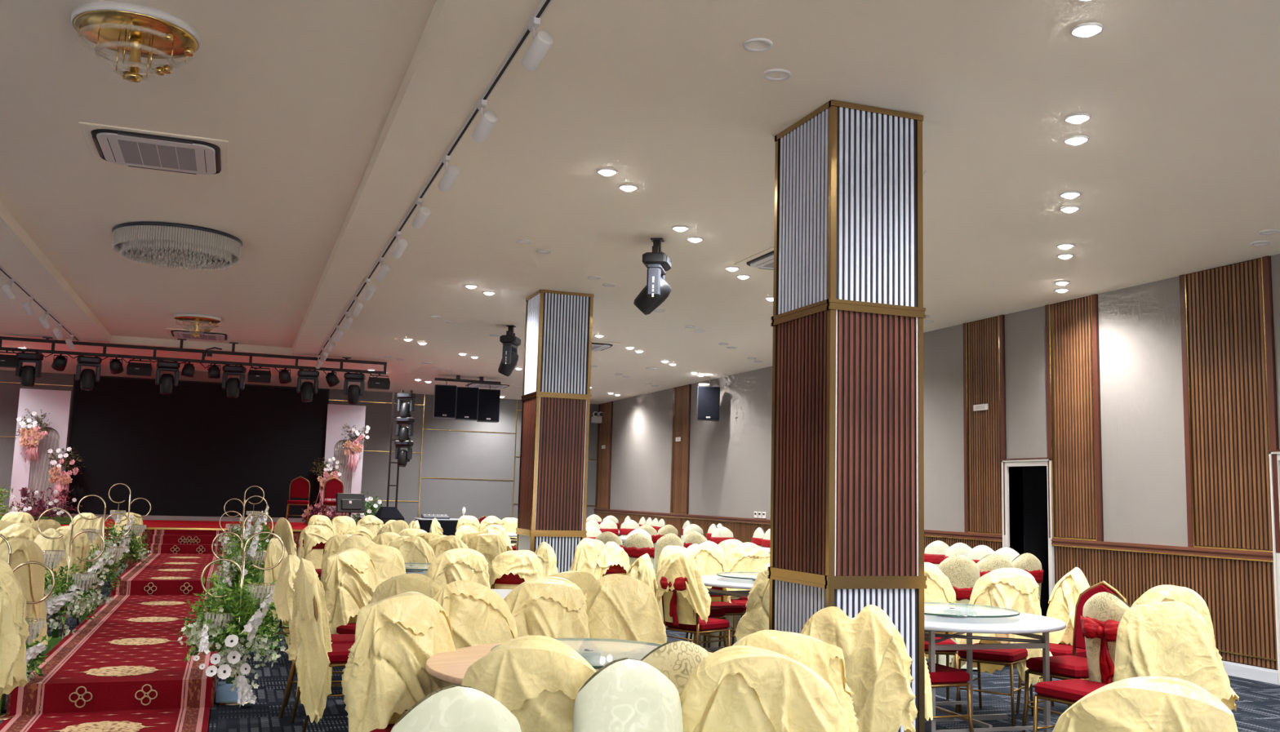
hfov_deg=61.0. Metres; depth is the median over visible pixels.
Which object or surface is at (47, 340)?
lighting truss
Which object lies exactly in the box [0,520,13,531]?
banquet chair
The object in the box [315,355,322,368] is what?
track spotlight
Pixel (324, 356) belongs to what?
track spotlight
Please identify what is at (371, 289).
track spotlight
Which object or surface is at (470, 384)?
air conditioner
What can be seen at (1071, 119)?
diffuser
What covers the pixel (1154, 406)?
wall
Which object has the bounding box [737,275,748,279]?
diffuser
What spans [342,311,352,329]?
track spotlight
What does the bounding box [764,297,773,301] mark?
recessed light
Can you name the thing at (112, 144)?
air conditioner
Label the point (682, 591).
banquet chair
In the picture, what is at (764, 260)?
air conditioner
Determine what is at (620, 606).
banquet chair
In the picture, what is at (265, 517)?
flower arrangement
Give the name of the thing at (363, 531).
banquet chair
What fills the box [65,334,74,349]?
track spotlight
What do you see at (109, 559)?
flower arrangement
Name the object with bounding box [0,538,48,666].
banquet chair
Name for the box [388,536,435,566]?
banquet chair
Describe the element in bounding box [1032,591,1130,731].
banquet chair
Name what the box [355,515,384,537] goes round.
banquet chair
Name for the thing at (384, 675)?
banquet chair
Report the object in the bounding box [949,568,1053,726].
banquet chair
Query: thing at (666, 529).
banquet chair
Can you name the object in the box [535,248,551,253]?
recessed light
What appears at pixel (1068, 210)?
diffuser
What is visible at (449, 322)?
recessed light
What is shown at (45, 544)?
banquet chair
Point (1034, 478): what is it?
wall
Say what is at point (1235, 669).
baseboard
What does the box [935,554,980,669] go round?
banquet chair
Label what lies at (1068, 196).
diffuser
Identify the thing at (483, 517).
banquet chair
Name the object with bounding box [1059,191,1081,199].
recessed light
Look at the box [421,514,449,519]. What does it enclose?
mixer
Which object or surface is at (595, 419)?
emergency light
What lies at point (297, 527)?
stage
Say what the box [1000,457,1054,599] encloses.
door
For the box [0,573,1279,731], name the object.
floor
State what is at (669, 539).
banquet chair
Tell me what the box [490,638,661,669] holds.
turntable
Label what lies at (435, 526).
banquet chair
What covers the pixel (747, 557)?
banquet chair
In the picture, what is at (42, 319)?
track spotlight
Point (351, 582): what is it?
banquet chair
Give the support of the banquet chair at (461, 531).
on the floor
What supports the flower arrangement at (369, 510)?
on the stage
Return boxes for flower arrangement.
[0,614,54,713]
[31,556,106,655]
[80,539,125,622]
[104,515,152,577]
[177,572,288,708]
[205,524,266,644]
[213,514,266,599]
[225,511,266,577]
[248,505,271,576]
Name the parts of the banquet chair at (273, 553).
leg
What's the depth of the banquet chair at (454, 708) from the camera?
2.62 m
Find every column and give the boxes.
[515,289,593,573]
[767,99,926,731]
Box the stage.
[1,514,306,573]
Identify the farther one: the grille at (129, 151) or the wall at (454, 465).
the wall at (454, 465)
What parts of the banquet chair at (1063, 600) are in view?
leg, leg, seat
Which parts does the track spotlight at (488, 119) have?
arm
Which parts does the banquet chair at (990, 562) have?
sash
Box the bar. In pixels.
[434,375,500,384]
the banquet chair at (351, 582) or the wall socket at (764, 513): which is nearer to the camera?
the banquet chair at (351, 582)
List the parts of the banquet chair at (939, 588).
seat, seat rail, leg, leg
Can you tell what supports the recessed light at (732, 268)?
in the ceiling
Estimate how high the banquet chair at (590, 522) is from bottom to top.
1.022 m
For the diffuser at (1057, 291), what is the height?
0.028 m
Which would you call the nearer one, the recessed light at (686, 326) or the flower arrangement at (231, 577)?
the flower arrangement at (231, 577)
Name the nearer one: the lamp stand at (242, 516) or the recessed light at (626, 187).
the recessed light at (626, 187)
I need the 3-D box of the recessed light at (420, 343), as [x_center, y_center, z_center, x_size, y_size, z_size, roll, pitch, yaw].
[-3.400,-0.347,16.997,0.150,0.034,0.150,4,-7,-20]
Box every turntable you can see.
[404,562,431,572]
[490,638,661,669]
[716,572,759,581]
[924,602,1020,617]
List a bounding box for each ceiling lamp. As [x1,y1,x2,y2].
[71,1,200,82]
[173,313,221,337]
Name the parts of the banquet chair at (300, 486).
seat, seat rail, backrest, frame, leg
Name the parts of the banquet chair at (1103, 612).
leg, seat rail, seat, sash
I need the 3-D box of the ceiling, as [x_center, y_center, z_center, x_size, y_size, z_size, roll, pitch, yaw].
[-4.155,-1.379,9.732,18.420,0.250,31.750,4,-7,-20]
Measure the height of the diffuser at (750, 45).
0.003 m
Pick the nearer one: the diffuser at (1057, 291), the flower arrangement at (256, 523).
the diffuser at (1057, 291)
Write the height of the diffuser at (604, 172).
0.028 m
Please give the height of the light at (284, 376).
0.276 m
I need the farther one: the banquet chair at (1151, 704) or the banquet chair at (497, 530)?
the banquet chair at (497, 530)
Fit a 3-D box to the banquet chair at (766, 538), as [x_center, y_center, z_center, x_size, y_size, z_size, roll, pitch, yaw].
[1.755,2.970,16.441,0.560,1.022,0.482,4,-7,-20]
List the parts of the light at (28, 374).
display panel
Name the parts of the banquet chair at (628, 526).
sash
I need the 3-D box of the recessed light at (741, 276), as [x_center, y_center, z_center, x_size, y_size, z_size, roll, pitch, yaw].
[1.067,-0.914,11.235,0.150,0.034,0.150,4,-7,-20]
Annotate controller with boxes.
[675,437,680,441]
[973,404,988,411]
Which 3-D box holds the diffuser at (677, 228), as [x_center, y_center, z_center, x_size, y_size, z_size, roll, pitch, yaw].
[0.344,-1.163,9.287,0.112,0.028,0.112,4,-7,-20]
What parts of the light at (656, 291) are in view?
ceiling plate, display panel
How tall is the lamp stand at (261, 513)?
1.212 m
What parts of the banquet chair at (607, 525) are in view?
sash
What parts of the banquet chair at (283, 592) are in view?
leg, leg, seat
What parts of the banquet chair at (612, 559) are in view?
sash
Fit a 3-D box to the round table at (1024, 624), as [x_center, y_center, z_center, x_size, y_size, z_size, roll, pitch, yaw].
[1.982,1.971,6.905,1.360,0.750,1.360,4,-7,-17]
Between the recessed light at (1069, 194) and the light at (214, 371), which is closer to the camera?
the recessed light at (1069, 194)
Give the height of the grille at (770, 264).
0.005 m
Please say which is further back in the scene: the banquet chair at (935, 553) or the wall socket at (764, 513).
the wall socket at (764, 513)
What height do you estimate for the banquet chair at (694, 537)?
1.022 m
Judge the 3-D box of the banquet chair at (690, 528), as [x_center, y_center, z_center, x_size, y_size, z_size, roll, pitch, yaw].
[0.940,3.127,17.945,0.482,1.022,0.559,3,-7,-15]
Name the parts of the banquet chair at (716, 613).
seat, seat rail, leg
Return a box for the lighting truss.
[0,336,386,377]
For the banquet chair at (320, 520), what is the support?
on the floor
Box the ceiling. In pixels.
[0,0,1279,404]
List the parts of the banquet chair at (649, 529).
sash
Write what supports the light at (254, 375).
attached to the lighting truss
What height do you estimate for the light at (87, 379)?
0.607 m
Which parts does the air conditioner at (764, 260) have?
panel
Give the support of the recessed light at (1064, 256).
in the ceiling
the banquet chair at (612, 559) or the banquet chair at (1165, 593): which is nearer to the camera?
the banquet chair at (1165, 593)
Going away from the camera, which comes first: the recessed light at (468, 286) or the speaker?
the recessed light at (468, 286)
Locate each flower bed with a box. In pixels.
[0,483,20,520]
[6,484,82,524]
[301,500,337,524]
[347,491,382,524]
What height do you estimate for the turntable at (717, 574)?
0.056 m
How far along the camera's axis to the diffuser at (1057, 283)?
11.08 m
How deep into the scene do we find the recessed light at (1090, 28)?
5.19 m
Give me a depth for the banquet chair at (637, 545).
12.82 m
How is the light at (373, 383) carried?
attached to the lighting truss
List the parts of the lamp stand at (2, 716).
curled arm, curled arm, pendant frame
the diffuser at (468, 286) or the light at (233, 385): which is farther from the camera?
the light at (233, 385)
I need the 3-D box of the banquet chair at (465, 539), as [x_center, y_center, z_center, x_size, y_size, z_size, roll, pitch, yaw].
[-1.770,2.384,12.306,0.572,1.012,0.585,1,-7,4]
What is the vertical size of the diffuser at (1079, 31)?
0.028 m
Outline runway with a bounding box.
[6,535,228,714]
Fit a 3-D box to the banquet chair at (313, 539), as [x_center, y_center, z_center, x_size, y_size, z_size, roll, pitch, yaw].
[-3.829,2.432,13.146,0.524,1.003,0.600,8,-9,-42]
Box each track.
[0,265,79,341]
[316,0,552,356]
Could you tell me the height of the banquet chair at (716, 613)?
1.015 m
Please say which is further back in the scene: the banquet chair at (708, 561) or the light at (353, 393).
the light at (353, 393)
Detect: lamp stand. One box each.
[0,533,55,720]
[36,507,105,638]
[77,494,131,608]
[108,483,151,572]
[200,531,284,706]
[211,511,273,646]
[218,495,267,547]
[223,485,264,590]
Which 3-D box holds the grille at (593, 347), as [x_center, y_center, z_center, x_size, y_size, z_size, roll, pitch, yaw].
[-0.913,-0.286,16.747,0.500,0.005,0.580,4,-7,-20]
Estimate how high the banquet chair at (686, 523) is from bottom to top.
1.022 m
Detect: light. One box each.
[0,351,18,368]
[15,349,43,386]
[51,354,67,371]
[75,352,102,390]
[109,357,124,373]
[126,359,152,376]
[155,357,180,394]
[181,362,194,377]
[207,364,221,378]
[222,362,246,398]
[247,366,271,382]
[278,368,291,383]
[296,366,319,402]
[325,371,339,386]
[343,370,365,404]
[367,373,390,390]
[394,437,413,466]
[395,414,414,441]
[396,390,416,417]
[403,337,413,341]
[417,342,426,345]
[429,315,439,318]
[444,320,456,323]
[464,284,477,288]
[482,291,495,295]
[497,325,520,376]
[515,239,532,244]
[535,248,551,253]
[586,275,601,279]
[591,411,602,423]
[594,334,604,337]
[596,168,617,176]
[602,283,616,287]
[617,183,638,191]
[633,238,671,315]
[653,309,665,312]
[671,225,688,231]
[684,325,695,328]
[686,236,703,242]
[693,330,704,333]
[724,266,739,271]
[726,346,736,349]
[736,274,750,279]
[742,37,772,52]
[763,68,791,81]
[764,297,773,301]
[923,320,933,323]
[1053,280,1070,285]
[1053,288,1069,293]
[1056,243,1074,248]
[1056,253,1074,259]
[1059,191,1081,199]
[1059,205,1079,213]
[1063,112,1091,124]
[1063,135,1088,145]
[1070,22,1103,37]
[1250,240,1270,245]
[1258,229,1279,235]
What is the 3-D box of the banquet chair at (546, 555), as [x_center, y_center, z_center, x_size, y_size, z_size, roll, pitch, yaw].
[-1.053,2.120,9.948,0.614,1.015,0.497,5,-8,-27]
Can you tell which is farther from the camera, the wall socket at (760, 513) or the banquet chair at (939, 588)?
the wall socket at (760, 513)
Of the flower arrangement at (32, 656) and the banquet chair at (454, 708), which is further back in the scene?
the flower arrangement at (32, 656)
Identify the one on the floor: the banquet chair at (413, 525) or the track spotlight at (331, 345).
the banquet chair at (413, 525)
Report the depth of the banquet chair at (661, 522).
21.85 m
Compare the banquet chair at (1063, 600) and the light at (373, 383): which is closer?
the banquet chair at (1063, 600)
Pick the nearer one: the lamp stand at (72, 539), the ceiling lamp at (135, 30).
the ceiling lamp at (135, 30)
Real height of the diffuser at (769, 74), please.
0.003 m
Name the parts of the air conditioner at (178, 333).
panel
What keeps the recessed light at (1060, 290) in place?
in the ceiling
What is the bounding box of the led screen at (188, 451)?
[63,374,329,522]
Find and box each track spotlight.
[1,279,15,299]
[22,296,34,315]
[39,311,49,328]
[53,324,62,339]
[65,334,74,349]
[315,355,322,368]
[320,347,328,362]
[326,337,335,352]
[333,325,343,342]
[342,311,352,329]
[351,296,363,316]
[362,278,375,300]
[375,257,390,281]
[391,231,407,258]
[412,198,430,229]
[437,155,459,191]
[471,99,497,142]
[521,17,553,71]
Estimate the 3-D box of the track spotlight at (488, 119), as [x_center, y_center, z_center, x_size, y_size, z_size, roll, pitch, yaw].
[-0.910,-1.434,6.365,0.089,0.225,0.206,6,-8,-32]
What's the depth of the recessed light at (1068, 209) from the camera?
8.32 m
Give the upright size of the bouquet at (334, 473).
1.137 m
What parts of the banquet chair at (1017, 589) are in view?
leg, leg, seat rail, seat, leg, leg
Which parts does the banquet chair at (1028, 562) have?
sash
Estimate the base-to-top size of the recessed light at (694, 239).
0.034 m
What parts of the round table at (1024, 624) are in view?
rail, leg, leg, rail, rail, leg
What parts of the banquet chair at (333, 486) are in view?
seat, frame, backrest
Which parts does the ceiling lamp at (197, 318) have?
stem, mirror plate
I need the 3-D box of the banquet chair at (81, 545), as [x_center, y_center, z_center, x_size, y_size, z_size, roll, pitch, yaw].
[-5.655,2.047,10.415,0.549,1.020,0.625,0,-7,11]
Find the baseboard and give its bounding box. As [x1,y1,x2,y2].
[1222,660,1278,684]
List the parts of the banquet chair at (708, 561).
leg, backrest, leg, seat, seat rail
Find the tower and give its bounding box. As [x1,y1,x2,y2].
[386,391,409,507]
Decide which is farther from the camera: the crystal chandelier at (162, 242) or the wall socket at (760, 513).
the wall socket at (760, 513)
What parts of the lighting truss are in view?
truss post, truss post, truss post, truss post, truss post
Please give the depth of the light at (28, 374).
17.40 m
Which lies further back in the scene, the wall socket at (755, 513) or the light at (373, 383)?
the light at (373, 383)
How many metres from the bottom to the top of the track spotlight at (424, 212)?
0.225 m
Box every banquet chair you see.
[0,511,34,524]
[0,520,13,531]
[0,522,39,544]
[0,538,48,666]
[0,560,30,699]
[28,519,61,533]
[33,528,66,620]
[46,525,90,626]
[69,512,98,535]
[88,516,105,561]
[104,512,143,581]
[261,537,289,657]
[271,554,355,718]
[272,517,297,555]
[284,558,353,731]
[285,476,310,526]
[297,524,331,578]
[307,515,333,537]
[320,534,351,585]
[321,477,346,516]
[323,548,378,634]
[331,515,355,535]
[336,534,376,553]
[341,591,456,731]
[343,525,373,540]
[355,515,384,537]
[362,543,405,584]
[368,573,441,604]
[371,532,399,546]
[377,520,408,535]
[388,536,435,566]
[390,684,521,731]
[398,528,427,537]
[408,520,420,528]
[416,533,440,543]
[425,548,490,588]
[427,534,468,558]
[430,518,443,535]
[432,580,517,648]
[454,525,475,538]
[456,515,479,532]
[460,532,486,545]
[461,635,596,731]
[466,533,506,572]
[477,515,487,524]
[478,515,504,532]
[481,524,512,551]
[488,550,542,589]
[502,517,517,551]
[503,576,590,638]
[534,542,558,577]
[548,570,596,592]
[568,537,604,575]
[573,657,683,731]
[582,573,666,644]
[585,525,601,539]
[586,514,601,524]
[586,520,601,531]
[593,541,631,580]
[595,531,623,547]
[599,519,618,535]
[602,515,619,529]
[619,520,639,543]
[622,533,654,565]
[623,515,631,522]
[626,528,653,542]
[626,553,657,600]
[637,524,657,568]
[638,516,646,526]
[640,640,711,697]
[644,517,653,525]
[650,518,658,529]
[653,533,683,576]
[656,518,665,533]
[656,552,730,653]
[657,524,679,539]
[657,545,726,648]
[680,520,691,545]
[680,645,848,731]
[683,524,703,546]
[683,531,706,548]
[684,543,744,650]
[687,541,742,648]
[706,524,717,541]
[710,526,734,544]
[718,538,747,599]
[725,542,769,645]
[733,630,858,731]
[734,562,769,640]
[751,527,764,547]
[761,528,770,554]
[800,604,917,731]
[924,540,949,568]
[924,562,961,711]
[924,656,973,731]
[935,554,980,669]
[943,542,972,559]
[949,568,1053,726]
[967,545,995,563]
[976,553,1014,577]
[992,546,1020,561]
[1011,552,1043,600]
[1015,567,1089,713]
[1021,581,1127,731]
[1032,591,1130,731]
[1052,675,1238,731]
[1113,601,1239,711]
[1131,584,1230,684]
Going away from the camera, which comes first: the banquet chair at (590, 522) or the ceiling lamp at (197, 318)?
the ceiling lamp at (197, 318)
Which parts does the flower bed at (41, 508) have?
planter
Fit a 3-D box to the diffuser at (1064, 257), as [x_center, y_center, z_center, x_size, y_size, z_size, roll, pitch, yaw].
[3.878,-0.991,9.919,0.112,0.028,0.112,4,-7,-20]
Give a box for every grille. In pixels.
[117,139,197,171]
[182,333,216,340]
[473,384,501,388]
[591,345,601,350]
[697,386,719,419]
[763,262,773,267]
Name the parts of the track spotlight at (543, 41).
arm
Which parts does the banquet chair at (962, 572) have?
leg, sash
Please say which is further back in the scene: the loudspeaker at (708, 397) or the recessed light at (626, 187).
the loudspeaker at (708, 397)
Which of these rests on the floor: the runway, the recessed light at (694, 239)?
the runway
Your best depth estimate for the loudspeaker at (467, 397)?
21.59 m
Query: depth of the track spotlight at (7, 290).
12.40 m
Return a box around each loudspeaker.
[432,381,457,418]
[454,382,479,421]
[476,386,500,422]
[697,376,719,421]
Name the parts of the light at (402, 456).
display panel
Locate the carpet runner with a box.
[0,528,228,731]
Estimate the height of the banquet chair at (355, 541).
1.031 m
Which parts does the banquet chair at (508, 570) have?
sash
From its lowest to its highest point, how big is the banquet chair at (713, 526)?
1.022 m
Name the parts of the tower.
tower rail, tower rail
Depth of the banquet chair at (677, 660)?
3.58 m
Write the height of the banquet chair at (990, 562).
1.022 m
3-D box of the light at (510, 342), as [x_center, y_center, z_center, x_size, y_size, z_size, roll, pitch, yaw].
[-1.803,-0.203,15.009,0.278,0.705,0.400,0,-7,10]
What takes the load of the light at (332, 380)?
attached to the lighting truss
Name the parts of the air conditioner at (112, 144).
panel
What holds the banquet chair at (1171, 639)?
on the floor
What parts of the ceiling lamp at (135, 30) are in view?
rod, rod, rod, rod, stem, mirror plate, rod, rod, rod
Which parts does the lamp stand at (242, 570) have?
pendant frame, curled arm, pendant frame, curled arm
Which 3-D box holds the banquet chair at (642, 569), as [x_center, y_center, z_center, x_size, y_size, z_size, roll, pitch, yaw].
[-0.125,1.919,8.100,0.581,1.027,0.611,8,-9,-42]
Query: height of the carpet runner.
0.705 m
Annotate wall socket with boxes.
[754,511,757,518]
[758,511,762,518]
[762,511,766,518]
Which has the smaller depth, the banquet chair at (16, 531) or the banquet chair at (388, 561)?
the banquet chair at (388, 561)
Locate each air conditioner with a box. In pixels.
[78,121,229,177]
[166,328,231,341]
[461,382,514,388]
[591,341,619,351]
[734,246,773,270]
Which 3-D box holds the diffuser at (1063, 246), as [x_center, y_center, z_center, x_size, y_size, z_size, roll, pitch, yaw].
[3.732,-1.040,9.538,0.112,0.028,0.112,4,-7,-20]
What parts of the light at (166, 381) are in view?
display panel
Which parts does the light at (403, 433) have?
display panel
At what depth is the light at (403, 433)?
21.47 m
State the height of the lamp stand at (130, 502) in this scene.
1.438 m
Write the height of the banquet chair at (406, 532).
1.015 m
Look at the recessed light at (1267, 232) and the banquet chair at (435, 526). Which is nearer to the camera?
the recessed light at (1267, 232)
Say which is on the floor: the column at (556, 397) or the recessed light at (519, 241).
the column at (556, 397)
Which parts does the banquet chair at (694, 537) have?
sash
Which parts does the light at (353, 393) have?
display panel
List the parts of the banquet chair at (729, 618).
leg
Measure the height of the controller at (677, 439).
0.085 m
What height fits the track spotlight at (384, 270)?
0.225 m
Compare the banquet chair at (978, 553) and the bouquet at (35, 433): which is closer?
the banquet chair at (978, 553)
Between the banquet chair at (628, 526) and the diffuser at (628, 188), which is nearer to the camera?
the diffuser at (628, 188)
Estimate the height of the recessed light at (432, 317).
0.012 m
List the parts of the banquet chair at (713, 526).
sash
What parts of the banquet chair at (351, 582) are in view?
seat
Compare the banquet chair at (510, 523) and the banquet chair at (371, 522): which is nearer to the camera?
the banquet chair at (371, 522)
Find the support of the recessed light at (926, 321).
in the ceiling
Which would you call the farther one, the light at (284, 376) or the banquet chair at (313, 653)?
the light at (284, 376)
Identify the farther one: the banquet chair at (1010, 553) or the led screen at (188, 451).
the led screen at (188, 451)
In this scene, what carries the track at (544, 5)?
attached to the ceiling
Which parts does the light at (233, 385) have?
display panel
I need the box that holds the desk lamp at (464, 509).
[462,506,466,515]
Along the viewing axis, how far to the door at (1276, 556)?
9.44 m
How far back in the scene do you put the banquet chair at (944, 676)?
6.42 m
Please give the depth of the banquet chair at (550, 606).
5.74 m
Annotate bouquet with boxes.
[14,408,51,462]
[47,447,85,508]
[310,457,342,510]
[339,422,370,472]
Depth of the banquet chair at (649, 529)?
16.94 m
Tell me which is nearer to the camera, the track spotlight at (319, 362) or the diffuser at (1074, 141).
the diffuser at (1074, 141)
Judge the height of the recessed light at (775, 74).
0.012 m
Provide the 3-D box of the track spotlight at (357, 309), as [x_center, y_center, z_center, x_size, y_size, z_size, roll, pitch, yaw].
[-3.376,-0.710,12.984,0.089,0.225,0.206,6,-8,-32]
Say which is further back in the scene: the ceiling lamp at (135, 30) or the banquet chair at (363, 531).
the banquet chair at (363, 531)
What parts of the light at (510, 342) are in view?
display panel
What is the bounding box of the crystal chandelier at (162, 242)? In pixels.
[111,222,242,265]
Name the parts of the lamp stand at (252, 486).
curled arm, curled arm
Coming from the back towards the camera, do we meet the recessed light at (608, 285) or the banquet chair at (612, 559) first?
the recessed light at (608, 285)
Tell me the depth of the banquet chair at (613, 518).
23.77 m
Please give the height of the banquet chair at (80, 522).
1.018 m
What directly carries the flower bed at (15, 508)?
on the stage
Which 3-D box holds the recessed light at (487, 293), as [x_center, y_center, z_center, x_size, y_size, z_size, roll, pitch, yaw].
[-1.744,-0.834,12.550,0.150,0.034,0.150,4,-7,-20]
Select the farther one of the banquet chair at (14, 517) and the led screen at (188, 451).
the led screen at (188, 451)
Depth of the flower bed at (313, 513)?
21.16 m
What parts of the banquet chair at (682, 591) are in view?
frame, leg, seat rail, leg, seat, leg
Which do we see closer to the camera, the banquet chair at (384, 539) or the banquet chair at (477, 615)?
the banquet chair at (477, 615)
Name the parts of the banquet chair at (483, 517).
backrest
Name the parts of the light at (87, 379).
display panel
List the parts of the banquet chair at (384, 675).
seat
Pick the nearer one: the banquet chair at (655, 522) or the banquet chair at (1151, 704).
the banquet chair at (1151, 704)
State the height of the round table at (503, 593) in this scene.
0.750 m
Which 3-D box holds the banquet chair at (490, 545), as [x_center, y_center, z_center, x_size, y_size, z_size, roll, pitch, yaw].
[-1.712,2.329,11.849,0.614,1.014,0.575,2,-7,-2]
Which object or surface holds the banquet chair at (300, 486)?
on the stage
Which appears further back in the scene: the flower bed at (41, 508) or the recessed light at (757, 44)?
the flower bed at (41, 508)
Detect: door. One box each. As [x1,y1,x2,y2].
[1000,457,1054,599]
[1267,449,1279,684]
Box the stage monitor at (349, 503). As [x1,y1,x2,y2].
[336,493,364,517]
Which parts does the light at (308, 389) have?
display panel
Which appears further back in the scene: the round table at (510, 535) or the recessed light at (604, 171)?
the round table at (510, 535)
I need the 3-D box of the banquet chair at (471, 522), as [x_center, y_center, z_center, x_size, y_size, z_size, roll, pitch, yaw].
[-3.073,3.253,19.887,0.559,1.015,0.584,5,-8,-26]
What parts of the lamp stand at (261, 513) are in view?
curled arm, pendant frame, curled arm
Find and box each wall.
[0,369,598,546]
[594,253,1279,670]
[1022,466,1048,616]
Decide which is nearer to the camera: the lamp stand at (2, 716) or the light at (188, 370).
the lamp stand at (2, 716)
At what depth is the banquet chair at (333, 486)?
20.82 m
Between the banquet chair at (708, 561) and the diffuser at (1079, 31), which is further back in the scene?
the banquet chair at (708, 561)
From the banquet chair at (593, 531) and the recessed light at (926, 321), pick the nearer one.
the recessed light at (926, 321)
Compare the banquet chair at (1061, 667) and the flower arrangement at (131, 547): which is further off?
the flower arrangement at (131, 547)
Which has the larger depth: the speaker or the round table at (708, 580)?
the speaker
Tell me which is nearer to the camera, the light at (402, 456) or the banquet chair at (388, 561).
the banquet chair at (388, 561)
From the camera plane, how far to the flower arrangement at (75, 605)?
9.16 m
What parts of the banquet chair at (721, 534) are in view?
sash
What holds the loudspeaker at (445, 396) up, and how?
hanging from the bar
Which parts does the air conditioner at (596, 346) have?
panel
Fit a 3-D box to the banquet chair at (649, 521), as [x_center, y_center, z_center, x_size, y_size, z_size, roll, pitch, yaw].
[-0.025,3.670,22.706,0.560,1.022,0.482,4,-7,-20]
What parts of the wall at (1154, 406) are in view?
chair rail, chair rail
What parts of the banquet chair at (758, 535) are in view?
sash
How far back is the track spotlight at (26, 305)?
13.56 m
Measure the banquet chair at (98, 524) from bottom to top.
1.012 m
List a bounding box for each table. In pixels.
[391,565,429,577]
[414,517,458,535]
[425,640,711,685]
[454,532,516,543]
[492,589,512,599]
[618,536,626,545]
[697,574,757,650]
[761,547,769,553]
[924,605,1066,731]
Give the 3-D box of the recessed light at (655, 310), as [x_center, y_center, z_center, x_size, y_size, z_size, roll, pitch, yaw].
[0.239,-0.681,13.460,0.150,0.012,0.150,4,-7,-20]
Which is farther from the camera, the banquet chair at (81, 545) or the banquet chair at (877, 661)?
the banquet chair at (81, 545)
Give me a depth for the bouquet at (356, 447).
22.52 m
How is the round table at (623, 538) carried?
on the floor
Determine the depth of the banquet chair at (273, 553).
9.31 m
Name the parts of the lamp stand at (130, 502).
pendant frame, curled arm, pendant frame, curled arm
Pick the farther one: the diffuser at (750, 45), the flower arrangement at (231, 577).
the flower arrangement at (231, 577)
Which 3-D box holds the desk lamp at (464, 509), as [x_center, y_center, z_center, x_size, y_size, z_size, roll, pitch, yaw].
[-3.395,2.827,20.899,0.100,0.230,0.098,4,-7,-20]
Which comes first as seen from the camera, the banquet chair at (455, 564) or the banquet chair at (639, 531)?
the banquet chair at (455, 564)
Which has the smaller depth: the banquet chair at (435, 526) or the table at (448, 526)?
the banquet chair at (435, 526)
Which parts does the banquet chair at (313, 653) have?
leg, leg, frame, seat rail, seat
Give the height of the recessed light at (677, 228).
0.034 m
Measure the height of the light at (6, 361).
0.270 m
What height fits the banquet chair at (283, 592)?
1.014 m
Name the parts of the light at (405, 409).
display panel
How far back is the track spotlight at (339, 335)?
15.27 m
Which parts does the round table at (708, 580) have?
leg, rail, rail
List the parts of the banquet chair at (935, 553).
sash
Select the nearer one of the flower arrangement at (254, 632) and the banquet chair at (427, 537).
the flower arrangement at (254, 632)
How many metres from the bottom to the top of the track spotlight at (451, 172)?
0.225 m
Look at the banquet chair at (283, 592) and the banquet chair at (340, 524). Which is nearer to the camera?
the banquet chair at (283, 592)
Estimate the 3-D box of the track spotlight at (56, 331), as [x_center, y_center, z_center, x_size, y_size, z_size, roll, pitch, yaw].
[-8.495,-0.504,15.882,0.089,0.225,0.206,3,-7,-8]
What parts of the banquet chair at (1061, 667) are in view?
leg, seat, seat rail, backrest, frame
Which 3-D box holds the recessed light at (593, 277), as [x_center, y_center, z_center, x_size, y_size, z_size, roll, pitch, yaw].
[-0.484,-0.934,11.512,0.150,0.012,0.150,4,-7,-20]
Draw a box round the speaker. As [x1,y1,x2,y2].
[374,506,404,524]
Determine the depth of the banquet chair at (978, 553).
12.14 m
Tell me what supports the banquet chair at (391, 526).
on the floor
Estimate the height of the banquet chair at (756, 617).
1.023 m
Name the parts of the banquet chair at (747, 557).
leg, seat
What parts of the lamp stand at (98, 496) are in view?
pendant frame, curled arm, pendant frame, curled arm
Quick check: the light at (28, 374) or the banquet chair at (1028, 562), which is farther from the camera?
the light at (28, 374)
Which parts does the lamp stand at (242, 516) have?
curled arm, pendant frame, curled arm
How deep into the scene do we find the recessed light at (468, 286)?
12.13 m
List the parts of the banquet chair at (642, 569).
frame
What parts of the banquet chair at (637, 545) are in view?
sash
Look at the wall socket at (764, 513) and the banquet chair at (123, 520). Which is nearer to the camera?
the banquet chair at (123, 520)
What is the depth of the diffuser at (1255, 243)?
9.28 m
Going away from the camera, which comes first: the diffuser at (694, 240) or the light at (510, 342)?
the diffuser at (694, 240)
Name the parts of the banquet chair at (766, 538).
sash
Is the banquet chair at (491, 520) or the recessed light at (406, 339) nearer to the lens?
the recessed light at (406, 339)
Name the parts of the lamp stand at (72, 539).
pendant frame, curled arm, pendant frame, curled arm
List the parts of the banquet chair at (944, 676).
seat, seat rail, leg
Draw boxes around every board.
[8,388,71,516]
[321,404,365,519]
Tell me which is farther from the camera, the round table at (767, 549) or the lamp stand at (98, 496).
the round table at (767, 549)
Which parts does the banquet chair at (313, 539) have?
sash, seat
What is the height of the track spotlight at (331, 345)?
0.225 m
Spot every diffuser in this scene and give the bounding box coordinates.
[466,285,475,288]
[484,292,493,295]
[599,169,614,176]
[621,186,635,191]
[674,226,686,231]
[688,238,701,242]
[727,267,737,271]
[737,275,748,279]
[746,41,768,48]
[766,71,786,78]
[1056,282,1067,285]
[1056,289,1066,293]
[1058,244,1071,248]
[1058,255,1071,259]
[1062,193,1078,199]
[1062,207,1077,213]
[1066,137,1085,145]
[1067,115,1087,124]
[1074,26,1099,37]
[1254,242,1266,244]
[1262,231,1275,233]
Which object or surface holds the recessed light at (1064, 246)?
in the ceiling
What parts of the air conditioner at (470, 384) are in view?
panel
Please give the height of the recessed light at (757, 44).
0.012 m
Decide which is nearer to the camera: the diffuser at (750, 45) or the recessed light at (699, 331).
the diffuser at (750, 45)

